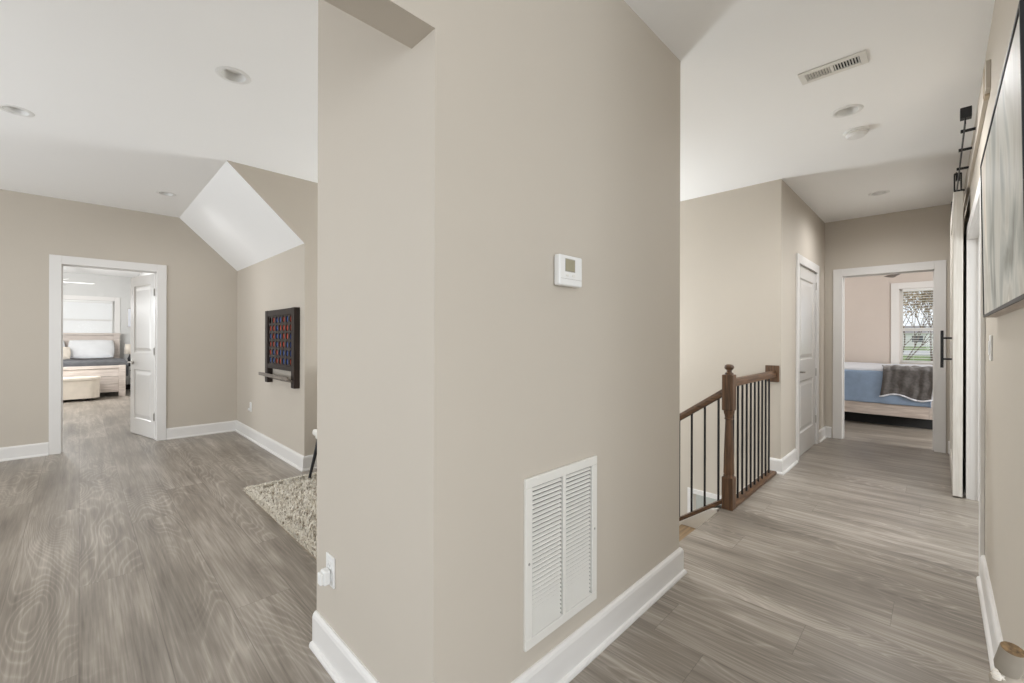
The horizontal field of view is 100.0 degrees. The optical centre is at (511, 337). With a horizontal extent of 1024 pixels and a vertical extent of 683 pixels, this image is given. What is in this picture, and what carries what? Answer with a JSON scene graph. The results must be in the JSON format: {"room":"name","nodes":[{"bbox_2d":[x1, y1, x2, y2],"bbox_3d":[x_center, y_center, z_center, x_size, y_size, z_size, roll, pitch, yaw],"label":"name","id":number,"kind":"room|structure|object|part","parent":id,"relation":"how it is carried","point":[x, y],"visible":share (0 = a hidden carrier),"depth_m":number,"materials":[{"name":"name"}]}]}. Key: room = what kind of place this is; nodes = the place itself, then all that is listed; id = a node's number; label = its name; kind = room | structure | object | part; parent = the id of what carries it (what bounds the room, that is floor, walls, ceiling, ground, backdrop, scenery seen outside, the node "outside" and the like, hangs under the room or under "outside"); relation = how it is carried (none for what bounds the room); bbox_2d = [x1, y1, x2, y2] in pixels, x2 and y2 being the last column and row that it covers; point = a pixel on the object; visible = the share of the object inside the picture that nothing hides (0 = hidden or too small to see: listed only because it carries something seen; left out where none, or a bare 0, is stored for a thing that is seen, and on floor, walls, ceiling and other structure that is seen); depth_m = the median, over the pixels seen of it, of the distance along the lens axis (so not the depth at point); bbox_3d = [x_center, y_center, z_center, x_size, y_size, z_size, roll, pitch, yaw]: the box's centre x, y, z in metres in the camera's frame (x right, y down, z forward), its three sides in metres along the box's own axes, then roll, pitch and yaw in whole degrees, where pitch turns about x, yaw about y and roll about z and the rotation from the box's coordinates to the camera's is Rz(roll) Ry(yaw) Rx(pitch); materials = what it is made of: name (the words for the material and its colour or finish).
{"room":"upstairs hallway","nodes":[
{"label":"upstairs hallway","id":0,"kind":"room"},
{"bbox_2d":[63,272,153,360],"bbox_3d":[-8.302,-0.136,6.717,7.593,2.741,4.420,0,0,45],"label":"wall","id":1,"kind":"structure","parent":0,"point":[104,286],"depth_m":10.44,"materials":[{"name":"paint"}]},
{"bbox_2d":[63,295,120,339],"bbox_3d":[-10.284,-0.428,9.979,0.150,1.125,1.790,0,0,45],"label":"window","id":2,"kind":"structure","parent":1,"relation":"in","point":[72,297],"depth_m":10.46,"materials":[{"name":"white paint"}]},
{"bbox_2d":[63,299,112,332],"bbox_3d":[-10.281,-0.450,9.976,0.040,0.878,1.490,0,0,45],"label":"window blind","id":3,"kind":"object","parent":2,"relation":"attached to","point":[76,316],"visible":0.5,"depth_m":10.18,"materials":[{"name":"white fabric"}]},
{"bbox_3d":[-10.280,-0.867,9.976,0.040,0.043,1.490,0,0,45],"label":"head rail","id":4,"kind":"part","parent":3,"relation":"part of","materials":[{"name":"white plastic"}]},
{"bbox_3d":[-10.321,-0.441,10.017,0.045,0.900,1.550,0,0,45],"label":"sash","id":5,"kind":"part","parent":2,"relation":"part of","materials":[{"name":"white paint"}]},
{"bbox_2d":[127,309,130,326],"bbox_3d":[-9.490,-0.499,10.713,0.032,0.460,0.140,0,0,45],"label":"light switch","id":6,"kind":"object","parent":1,"relation":"attached to","point":[128,310],"visible":0.44,"depth_m":10.67,"materials":[{"name":"white plastic"}]},
{"bbox_2d":[0,189,236,447],"bbox_3d":[-5.461,-0.128,4.105,0.120,2.741,5.120,0,0,45],"label":"wall","id":7,"kind":"structure","parent":0,"point":[201,317],"depth_m":4.87,"materials":[{"name":"beige paint"}]},
{"bbox_2d":[0,442,48,461],"bbox_3d":[-6.029,1.172,3.431,0.030,0.137,3.169,0,0,45],"label":"baseboard","id":8,"kind":"structure","parent":7,"relation":"attached to","point":[9,453],"depth_m":4.43,"materials":[{"name":"white paint"}]},
{"bbox_2d":[49,254,166,454],"bbox_3d":[-4.611,0.179,4.948,0.138,2.131,0.977,0,0,45],"label":"door frame","id":9,"kind":"structure","parent":7,"relation":"attached to","point":[56,262],"depth_m":4.68,"materials":[{"name":"white paint"}]},
{"bbox_2d":[128,274,154,438],"bbox_3d":[-4.665,0.225,5.451,0.771,2.022,0.155,0,0,31],"label":"door","id":10,"kind":"structure","parent":7,"relation":"in","point":[142,378],"depth_m":5.44,"materials":[{"name":"paint"}]},
{"bbox_2d":[179,161,303,270],"bbox_3d":[-3.049,-1.194,4.702,2.455,0.596,0.626,0,0,45],"label":"ceiling","id":11,"kind":"structure","parent":0,"point":[228,214],"depth_m":4.46,"materials":[{"name":"paint"}]},
{"bbox_2d":[237,244,303,455],"bbox_3d":[-2.789,-0.121,4.966,2.455,2.741,0.120,0,0,45],"label":"wall","id":12,"kind":"structure","parent":0,"point":[276,282],"depth_m":4.85,"materials":[{"name":"beige paint"}]},
{"bbox_2d":[166,420,316,471],"bbox_3d":[-2.856,1.181,4.873,2.768,0.137,0.729,0,0,30],"label":"baseboard","id":13,"kind":"structure","parent":12,"relation":"attached to","point":[300,462],"depth_m":5.25,"materials":[{"name":"white paint"}]},
{"bbox_2d":[259,307,299,388],"bbox_3d":[-2.410,0.096,4.427,0.940,0.780,0.110,0,0,45],"label":"game","id":14,"kind":"object","parent":12,"relation":"attached to","point":[293,312],"visible":1,"depth_m":4.33,"materials":[{"name":"brown wood"}]},
{"bbox_3d":[-2.673,0.095,4.726,0.085,0.780,0.055,0,0,45],"label":"post","id":15,"kind":"part","parent":14,"relation":"part of","materials":[{"name":"brown wood"}]},
{"bbox_2d":[259,372,292,382],"bbox_3d":[-2.422,0.412,4.436,0.910,0.076,0.108,0,0,45],"label":"tray","id":16,"kind":"object","parent":14,"relation":"on","point":[269,376],"depth_m":4.42,"materials":[{"name":"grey wood"}]},
{"bbox_3d":[-2.378,-0.261,4.436,0.740,0.063,0.053,0,0,45],"label":"rail","id":17,"kind":"part","parent":14,"relation":"part of","materials":[{"name":"brown wood"}]},
{"bbox_3d":[-2.380,0.303,4.436,0.740,0.045,0.053,0,0,45],"label":"rail","id":18,"kind":"part","parent":14,"relation":"part of","materials":[{"name":"brown wood"}]},
{"bbox_3d":[-2.387,0.026,4.429,0.740,0.510,0.008,0,0,45],"label":"grid panel","id":19,"kind":"part","parent":14,"relation":"part of","materials":[{"name":"plastic"}]},
{"bbox_3d":[-2.088,0.096,4.145,0.085,0.780,0.055,0,0,45],"label":"post","id":20,"kind":"part","parent":14,"relation":"part of","materials":[{"name":"brown wood"}]},
{"bbox_2d":[227,160,317,455],"bbox_3d":[-1.905,-0.119,4.105,0.012,2.741,1.397,0,0,45],"label":"wall","id":21,"kind":"structure","parent":0,"point":[294,200],"depth_m":4.06,"materials":[{"name":"beige paint"}]},
{"bbox_2d":[0,389,990,682],"bbox_3d":[-1.488,1.263,6.201,18.050,0.020,13.700,0,0,45],"label":"floor","id":22,"kind":"structure","parent":0,"point":[126,556],"depth_m":2.30,"materials":[{"name":"grey wood"}]},
{"bbox_2d":[63,376,100,400],"bbox_3d":[-8.803,1.002,8.140,0.470,0.462,1.465,0,0,45],"label":"storage bench","id":23,"kind":"object","parent":22,"relation":"on","point":[78,387],"visible":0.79,"depth_m":8.32,"materials":[{"name":"beige fabric"}]},
{"bbox_3d":[-8.803,0.801,8.140,0.470,0.060,1.465,0,0,45],"label":"lid","id":24,"kind":"part","parent":23,"relation":"part of","materials":[{"name":"beige fabric"}]},
{"bbox_2d":[63,333,125,395],"bbox_3d":[-9.623,0.559,9.094,1.990,1.345,2.090,0,0,45],"label":"bed","id":25,"kind":"object","parent":22,"relation":"on","point":[116,382],"visible":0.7,"depth_m":9.05,"materials":[{"name":"brown wood"}]},
{"bbox_2d":[63,347,70,358],"bbox_3d":[-10.076,0.340,9.383,0.208,0.289,0.620,0,0,45],"label":"pillow","id":26,"kind":"object","parent":25,"relation":"on","point":[66,350],"visible":0.22,"depth_m":9.53,"materials":[{"name":"beige fabric"}]},
{"bbox_3d":[-8.952,0.855,8.426,0.065,0.555,1.950,0,0,45],"label":"footboard","id":27,"kind":"part","parent":25,"relation":"part of","materials":[{"name":"white wood"}]},
{"bbox_2d":[68,340,114,357],"bbox_3d":[-9.788,0.261,10.013,0.243,0.427,0.780,0,0,45],"label":"pillow","id":28,"kind":"object","parent":25,"relation":"on","point":[79,348],"visible":0.96,"depth_m":9.96,"materials":[{"name":"white fabric"}]},
{"bbox_3d":[-10.293,0.332,9.760,0.100,0.895,2.090,0,0,45],"label":"headboard","id":29,"kind":"part","parent":25,"relation":"part of","materials":[{"name":"white wood"}]},
{"bbox_2d":[63,358,128,376],"bbox_3d":[-9.432,0.643,8.909,1.300,0.365,2.168,0,0,45],"label":"quilt","id":30,"kind":"object","parent":25,"relation":"on","point":[105,361],"visible":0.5,"depth_m":9.02,"materials":[{"name":"grey fabric"}]},
{"bbox_3d":[-9.610,0.581,10.448,0.080,1.300,0.110,0,0,45],"label":"head post","id":31,"kind":"part","parent":25,"relation":"part of","materials":[{"name":"white wood"}]},
{"bbox_3d":[-8.267,0.905,9.112,0.090,0.660,0.110,0,0,45],"label":"foot post","id":32,"kind":"part","parent":25,"relation":"part of","materials":[{"name":"white wood"}]},
{"bbox_2d":[126,365,130,388],"bbox_3d":[-9.284,0.942,10.434,0.464,0.580,0.240,0,0,45],"label":"nightstand","id":33,"kind":"object","parent":22,"relation":"on","point":[129,375],"visible":0.27,"depth_m":10.28,"materials":[{"name":"paint"}]},
{"bbox_2d":[124,344,130,364],"bbox_3d":[-9.287,0.402,10.446,0.210,0.500,0.210,0,0,45],"label":"table lamp","id":34,"kind":"object","parent":33,"relation":"on","point":[127,350],"visible":0.58,"depth_m":10.37,"materials":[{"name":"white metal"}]},
{"bbox_3d":[-9.287,0.272,10.446,0.210,0.240,0.210,0,0,45],"label":"lamp shade","id":35,"kind":"part","parent":34,"relation":"part of","materials":[{"name":"beige fabric"}]},
{"bbox_2d":[243,473,316,559],"bbox_3d":[-0.995,1.227,3.128,2.152,0.054,1.213,0,0,45],"label":"shag rug","id":36,"kind":"object","parent":22,"relation":"on","point":[292,503],"visible":0.28,"depth_m":3.15,"materials":[{"name":"beige fabric"}]},
{"bbox_2d":[308,429,316,477],"bbox_3d":[-1.456,1.007,3.744,0.420,0.417,0.470,0,0,45],"label":"stool","id":37,"kind":"object","parent":36,"relation":"on","point":[314,430],"visible":0.23,"depth_m":3.72,"materials":[{"name":"black metal"}]},
{"bbox_2d":[679,480,753,540],"bbox_3d":[1.001,2.573,3.833,4.575,2.624,2.325,0,0,45],"label":"staircase","id":38,"kind":"structure","parent":22,"relation":"attached to","point":[686,526],"depth_m":3.24,"materials":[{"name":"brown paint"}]},
{"bbox_2d":[679,389,721,520],"bbox_3d":[0.563,1.818,4.216,2.860,2.891,0.090,0,0,45],"label":"stair railing","id":39,"kind":"object","parent":38,"relation":"on","point":[716,396],"visible":0.13,"depth_m":3.30,"materials":[{"name":"brown wood"}]},
{"bbox_3d":[0.562,2.231,4.216,2.860,2.066,0.090,0,0,45],"label":"shoe rail","id":40,"kind":"part","parent":39,"relation":"part of","materials":[{"name":"brown wood"}]},
{"bbox_3d":[0.564,1.398,4.216,2.860,2.050,0.060,0,0,45],"label":"handrail","id":41,"kind":"part","parent":39,"relation":"part of","materials":[{"name":"brown wood"}]},
{"bbox_2d":[721,364,735,510],"bbox_3d":[1.607,0.728,3.179,0.078,1.066,0.078,0,0,45],"label":"newel post","id":42,"kind":"object","parent":22,"relation":"on","point":[728,502],"visible":1,"depth_m":3.15,"materials":[{"name":"brown wood"}]},
{"bbox_2d":[733,365,778,506],"bbox_3d":[2.040,0.759,3.624,0.115,1.006,1.162,0,0,45],"label":"landing railing","id":43,"kind":"object","parent":22,"relation":"on","point":[771,374],"visible":0.89,"depth_m":3.62,"materials":[{"name":"brown wood"}]},
{"bbox_3d":[2.039,0.336,3.612,0.060,0.062,1.142,0,0,45],"label":"handrail","id":44,"kind":"part","parent":43,"relation":"part of","materials":[{"name":"brown wood"}]},
{"bbox_3d":[2.033,1.250,3.608,0.076,0.026,1.132,0,0,45],"label":"shoe rail","id":45,"kind":"part","parent":43,"relation":"part of","materials":[{"name":"brown wood"}]},
{"bbox_2d":[844,400,932,429],"bbox_3d":[5.608,0.647,7.199,2.105,1.250,1.920,0,0,45],"label":"bed","id":46,"kind":"object","parent":22,"relation":"on","point":[878,413],"visible":0.15,"depth_m":6.17,"materials":[{"name":"brown wood"}]},
{"bbox_3d":[4.941,1.008,6.529,2.005,0.195,0.030,0,0,45],"label":"rail","id":47,"kind":"part","parent":46,"relation":"part of","materials":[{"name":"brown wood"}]},
{"bbox_2d":[844,369,930,407],"bbox_3d":[5.723,0.710,7.055,1.700,0.490,1.935,0,0,45],"label":"blue bedcover","id":48,"kind":"object","parent":46,"relation":"on","point":[859,385],"visible":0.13,"depth_m":6.24,"materials":[{"name":"blue fabric"}]},
{"bbox_2d":[844,362,932,370],"bbox_3d":[5.761,0.460,7.048,1.642,0.046,1.887,0,0,45],"label":"coverlet","id":49,"kind":"object","parent":48,"relation":"on","point":[847,365],"visible":0.47,"depth_m":6.91,"materials":[{"name":"white fabric"}]},
{"bbox_2d":[879,365,932,401],"bbox_3d":[5.616,0.632,6.093,0.586,0.483,0.482,0,0,45],"label":"throw blanket","id":50,"kind":"object","parent":48,"relation":"on","point":[914,383],"visible":0.98,"depth_m":5.93,"materials":[{"name":"grey fabric"}]},
{"bbox_2d":[988,641,1023,682],"bbox_3d":[0.873,0.893,0.742,0.069,0.735,0.078,0,0,45],"label":"vase","id":51,"kind":"object","parent":22,"relation":"on","point":[1008,659],"visible":1,"depth_m":0.73,"materials":[{"name":"beige ceramic"}]},
{"bbox_2d":[0,0,994,276],"bbox_3d":[-2.659,-1.581,5.016,18.050,0.180,10.358,0,0,45],"label":"ceiling","id":52,"kind":"structure","parent":0,"point":[128,101],"depth_m":2.64,"materials":[{"name":"paint"}]},
{"bbox_2d":[0,103,34,116],"bbox_3d":[-3.255,-1.520,2.818,0.172,0.066,0.172,0,0,45],"label":"recessed light","id":53,"kind":"object","parent":52,"relation":"in","point":[9,108],"visible":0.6,"depth_m":2.84,"materials":[{"name":"white plastic"}]},
{"bbox_2d":[63,279,94,284],"bbox_3d":[-8.989,-1.259,8.411,1.238,0.498,1.194,0,0,45],"label":"ceiling fan","id":54,"kind":"object","parent":52,"relation":"hanging from","point":[63,279],"visible":0.06,"depth_m":8.68,"materials":[{"name":"white plastic"}]},
{"bbox_2d":[155,191,175,195],"bbox_3d":[-3.578,-1.521,4.445,0.172,0.066,0.172,0,0,45],"label":"recessed light","id":55,"kind":"object","parent":52,"relation":"in","point":[165,193],"visible":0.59,"depth_m":4.47,"materials":[{"name":"white plastic"}]},
{"bbox_2d":[215,66,250,84],"bbox_3d":[-1.578,-1.515,2.436,0.172,0.066,0.172,0,0,45],"label":"recessed light","id":56,"kind":"object","parent":52,"relation":"in","point":[233,75],"visible":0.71,"depth_m":2.46,"materials":[{"name":"white plastic"}]},
{"bbox_2d":[797,50,868,84],"bbox_3d":[1.756,-1.475,2.353,0.298,0.008,0.132,0,0,45],"label":"ceiling vent","id":57,"kind":"object","parent":52,"relation":"in","point":[859,58],"visible":1,"depth_m":2.34,"materials":[{"name":"white metal"}]},
{"bbox_2d":[830,104,863,117],"bbox_3d":[2.184,-1.505,2.799,0.172,0.066,0.172,0,0,45],"label":"recessed light","id":58,"kind":"object","parent":52,"relation":"in","point":[848,110],"visible":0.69,"depth_m":2.82,"materials":[{"name":"white plastic"}]},
{"bbox_2d":[843,126,869,139],"bbox_3d":[2.462,-1.454,3.070,0.148,0.046,0.148,0,0,45],"label":"smoke detector","id":59,"kind":"object","parent":52,"relation":"attached to","point":[855,133],"visible":1,"depth_m":3.04,"materials":[{"name":"white plastic"}]},
{"bbox_2d":[868,190,889,195],"bbox_3d":[3.737,-1.501,4.373,0.172,0.066,0.172,0,0,45],"label":"recessed light","id":60,"kind":"object","parent":52,"relation":"in","point":[881,192],"visible":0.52,"depth_m":4.39,"materials":[{"name":"white plastic"}]},
{"bbox_2d":[317,0,679,682],"bbox_3d":[-1.426,0.033,0.547,0.826,3.041,5.766,0,0,45],"label":"wall","id":61,"kind":"structure","parent":0,"point":[465,146],"depth_m":1.47,"materials":[{"name":"beige paint"}]},
{"bbox_2d":[326,552,334,588],"bbox_3d":[-0.701,0.897,1.658,0.072,0.116,0.010,0,0,45],"label":"wall outlet","id":62,"kind":"object","parent":61,"relation":"attached to","point":[330,560],"visible":0.71,"depth_m":1.64,"materials":[{"name":"white plastic"}]},
{"bbox_2d":[318,567,329,585],"bbox_3d":[-0.718,0.915,1.641,0.040,0.055,0.038,0,0,45],"label":"plug","id":63,"kind":"object","parent":62,"relation":"attached to","point":[324,574],"visible":1,"depth_m":1.63,"materials":[{"name":"white plastic"}]},
{"bbox_2d":[327,560,330,569],"bbox_3d":[-0.703,0.876,1.656,0.034,0.028,0.004,0,0,45],"label":"socket","id":64,"kind":"object","parent":62,"relation":"attached to","point":[328,561],"depth_m":1.66,"materials":[{"name":"white plastic"}]},
{"bbox_2d":[309,547,686,682],"bbox_3d":[0.058,1.189,2.022,0.856,0.137,1.638,0,0,45],"label":"baseboard","id":65,"kind":"structure","parent":61,"relation":"attached to","point":[565,661],"depth_m":1.68,"materials":[{"name":"white paint"}]},
{"bbox_2d":[523,455,596,651],"bbox_3d":[0.192,0.760,1.580,0.015,0.575,0.420,0,0,45],"label":"air vent","id":66,"kind":"object","parent":61,"relation":"in","point":[560,569],"visible":1,"depth_m":1.56,"materials":[{"name":"white metal"}]},
{"bbox_2d":[554,254,581,287],"bbox_3d":[0.208,-0.244,1.579,0.034,0.111,0.136,0,0,45],"label":"thermostat","id":67,"kind":"object","parent":61,"relation":"attached to","point":[567,269],"visible":1,"depth_m":1.55,"materials":[{"name":"white plastic"}]},
{"bbox_2d":[696,494,720,508],"bbox_3d":[3.188,2.991,7.469,8.000,2.650,0.100,0,0,45],"label":"wall","id":68,"kind":"structure","parent":0,"point":[699,499],"depth_m":7.34,"materials":[{"name":"beige paint"}]},
{"bbox_2d":[680,179,784,515],"bbox_3d":[0.602,1.413,5.956,5.461,5.791,0.120,0,0,45],"label":"wall","id":69,"kind":"structure","parent":0,"point":[732,242],"depth_m":4.31,"materials":[{"name":"beige paint"}]},
{"bbox_2d":[687,487,721,512],"bbox_3d":[2.160,2.955,4.308,0.800,2.715,0.016,0,0,45],"label":"trim","id":70,"kind":"structure","parent":69,"relation":"attached to","point":[695,491],"depth_m":4.51,"materials":[{"name":"white paint"}]},
{"bbox_2d":[784,183,824,455],"bbox_3d":[2.945,-0.106,5.145,1.000,2.741,2.027,0,0,45],"label":"wall","id":71,"kind":"structure","parent":0,"point":[804,230],"depth_m":4.36,"materials":[{"name":"beige paint"}]},
{"bbox_2d":[770,449,797,474],"bbox_3d":[2.662,1.196,4.194,0.116,0.137,0.585,0,0,45],"label":"baseboard","id":72,"kind":"structure","parent":71,"relation":"attached to","point":[782,466],"depth_m":4.03,"materials":[{"name":"white paint"}]},
{"bbox_2d":[795,253,819,460],"bbox_3d":[3.263,0.200,4.828,0.138,2.131,1.124,0,0,45],"label":"door frame","id":73,"kind":"structure","parent":71,"relation":"attached to","point":[800,260],"depth_m":4.44,"materials":[{"name":"white paint"}]},
{"bbox_2d":[799,265,816,456],"bbox_3d":[3.309,0.245,4.791,0.095,2.030,0.949,0,0,45],"label":"door","id":74,"kind":"structure","parent":71,"relation":"in","point":[808,285],"depth_m":4.83,"materials":[{"name":"paint"}]},
{"bbox_2d":[819,426,831,442],"bbox_3d":[3.885,1.199,5.330,0.076,0.137,0.433,0,0,45],"label":"baseboard","id":75,"kind":"structure","parent":71,"relation":"attached to","point":[825,432],"depth_m":5.44,"materials":[{"name":"white paint"}]},
{"bbox_2d":[824,204,950,452],"bbox_3d":[4.226,-0.102,5.385,2.800,2.741,0.120,0,0,45],"label":"wall","id":76,"kind":"structure","parent":0,"point":[922,234],"depth_m":5.10,"materials":[{"name":"beige paint"}]},
{"bbox_2d":[833,260,945,452],"bbox_3d":[4.470,0.205,5.129,1.009,2.129,0.138,0,0,45],"label":"door frame","id":77,"kind":"structure","parent":76,"relation":"attached to","point":[938,267],"depth_m":4.91,"materials":[{"name":"white paint"}]},
{"bbox_2d":[845,0,1023,681],"bbox_3d":[3.905,-0.103,4.282,7.700,2.741,8.860,0,0,45],"label":"wall","id":78,"kind":"structure","parent":0,"point":[1004,375],"depth_m":1.77,"materials":[{"name":"beige paint"}]},
{"bbox_2d":[891,281,932,363],"bbox_3d":[7.118,-0.194,7.208,1.170,1.530,0.150,0,0,45],"label":"window","id":79,"kind":"structure","parent":78,"relation":"in","point":[896,333],"depth_m":7.52,"materials":[{"name":"white paint"}]},
{"bbox_2d":[902,287,932,362],"bbox_3d":[7.115,-0.210,7.205,0.830,1.273,0.040,0,0,45],"label":"window blind","id":80,"kind":"object","parent":79,"relation":"attached to","point":[915,289],"visible":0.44,"depth_m":7.36,"materials":[{"name":"white plastic"}]},
{"bbox_3d":[6.910,-0.197,7.389,0.002,1.225,0.002,0,0,45],"label":"cord","id":81,"kind":"part","parent":80,"relation":"part of","materials":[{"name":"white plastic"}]},
{"bbox_3d":[7.116,-0.825,7.205,0.830,0.043,0.040,0,0,45],"label":"head rail","id":82,"kind":"part","parent":80,"relation":"part of","materials":[{"name":"white plastic"}]},
{"bbox_2d":[948,441,965,494],"bbox_3d":[4.229,1.200,4.082,0.097,0.137,1.718,0,0,45],"label":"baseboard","id":83,"kind":"structure","parent":78,"relation":"attached to","point":[963,459],"depth_m":3.79,"materials":[{"name":"white paint"}]},
{"bbox_2d":[940,105,975,496],"bbox_3d":[3.598,-0.048,3.502,0.145,2.606,2.800,0,0,45],"label":"door","id":84,"kind":"structure","parent":78,"relation":"in","point":[956,223],"depth_m":3.40,"materials":[{"name":"white wood"}]},
{"bbox_3d":[3.715,0.097,3.708,0.020,0.320,0.027,0,0,45],"label":"handle","id":85,"kind":"part","parent":84,"relation":"part of","materials":[{"name":"black metal"}]},
{"bbox_3d":[3.738,0.092,3.683,0.052,0.195,0.016,0,0,45],"label":"handle post","id":86,"kind":"part","parent":84,"relation":"part of","materials":[{"name":"black metal"}]},
{"bbox_3d":[3.628,-1.290,3.475,0.069,0.103,2.800,0,0,45],"label":"barn door rail","id":87,"kind":"part","parent":84,"relation":"part of","materials":[{"name":"black metal"}]},
{"bbox_2d":[965,178,985,575],"bbox_3d":[3.092,0.201,2.795,0.138,2.128,1.701,0,0,45],"label":"door frame","id":88,"kind":"structure","parent":78,"relation":"attached to","point":[975,322],"depth_m":3.34,"materials":[{"name":"white paint"}]},
{"bbox_2d":[963,59,990,219],"bbox_3d":[3.458,-1.241,3.243,0.017,0.135,3.430,0,0,45],"label":"trim","id":89,"kind":"structure","parent":78,"relation":"attached to","point":[982,106],"depth_m":2.52,"materials":[{"name":"beige paint"}]},
{"bbox_2d":[983,67,989,100],"bbox_3d":[2.311,-1.239,2.091,0.020,0.145,0.060,0,0,45],"label":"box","id":90,"kind":"object","parent":78,"relation":"attached to","point":[985,96],"visible":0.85,"depth_m":2.08,"materials":[{"name":"beige plastic"}]},
{"bbox_2d":[976,555,1002,669],"bbox_3d":[1.788,1.193,1.494,0.150,0.137,1.984,0,0,45],"label":"baseboard","id":91,"kind":"structure","parent":78,"relation":"attached to","point":[993,634],"depth_m":1.85,"materials":[{"name":"white paint"}]},
{"bbox_2d":[988,335,992,360],"bbox_3d":[2.184,0.046,1.960,0.011,0.116,0.072,0,0,45],"label":"wall switch","id":92,"kind":"object","parent":78,"relation":"attached to","point":[990,342],"visible":1,"depth_m":1.94,"materials":[{"name":"white plastic"}]},
{"bbox_2d":[980,0,1023,317],"bbox_3d":[1.551,-0.407,1.351,0.049,0.643,1.242,0,0,45],"label":"framed painting","id":93,"kind":"object","parent":78,"relation":"attached to","point":[1002,161],"visible":1,"depth_m":1.18,"materials":[{"name":"fabric"}]},
{"bbox_3d":[1.555,-0.091,1.346,0.035,0.010,1.222,0,0,45],"label":"rail","id":94,"kind":"part","parent":93,"relation":"part of","materials":[{"name":"brown wood"}]},
{"bbox_3d":[5.663,-1.494,6.401,7.000,0.050,3.342,0,0,45],"label":"ceiling","id":95,"kind":"structure","parent":0,"visible":0},
{"bbox_2d":[884,271,932,277],"bbox_3d":[6.042,-1.236,6.749,1.190,0.463,1.239,0,0,45],"label":"ceiling fan","id":96,"kind":"object","parent":95,"relation":"hanging from","point":[893,275],"visible":0.02,"depth_m":7.11,"materials":[{"name":"grey wood"}]},
{"bbox_3d":[6.247,-1.028,7.031,0.123,0.029,0.555,0,0,29],"label":"blade","id":97,"kind":"part","parent":96,"relation":"part of","materials":[{"name":"grey wood"}]},
{"label":"outside","id":98,"kind":"structure","parent":0,"visible":0},
{"bbox_2d":[903,346,932,360],"bbox_3d":[52.978,3.144,53.292,120.000,3.712,129.700,0,0,45],"label":"ground","id":99,"kind":"structure","parent":98,"point":[906,347],"depth_m":39.90,"materials":[{"name":"green plant"}]},
{"bbox_2d":[903,290,932,359],"bbox_3d":[18.325,-0.070,19.180,5.076,7.157,6.852,0,0,-12],"label":"tree","id":100,"kind":"object","parent":99,"relation":"on","point":[927,300],"visible":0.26,"depth_m":19.40,"materials":[{"name":"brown plant"}]},
{"bbox_2d":[903,326,932,346],"bbox_3d":[62.032,-0.138,67.354,10.800,3.500,7.800,0,0,45],"label":"house","id":101,"kind":"structure","parent":99,"relation":"on","point":[923,333],"depth_m":64.27,"materials":[{"name":"white"}]},
{"bbox_2d":[921,292,932,360],"bbox_3d":[35.289,-3.533,35.664,6.779,11.139,8.431,0,0,15],"label":"tree","id":102,"kind":"object","parent":99,"relation":"on","point":[931,355],"visible":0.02,"depth_m":35.72,"materials":[{"name":"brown plant"}]},
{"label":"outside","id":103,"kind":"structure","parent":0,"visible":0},
{"bbox_2d":[903,350,932,354],"bbox_3d":[41.243,1.472,41.485,120.000,0.360,5.000,0,0,45],"label":"road","id":104,"kind":"structure","parent":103,"point":[918,351],"depth_m":42.47,"materials":[{"name":"grey asphalt"}]}
]}

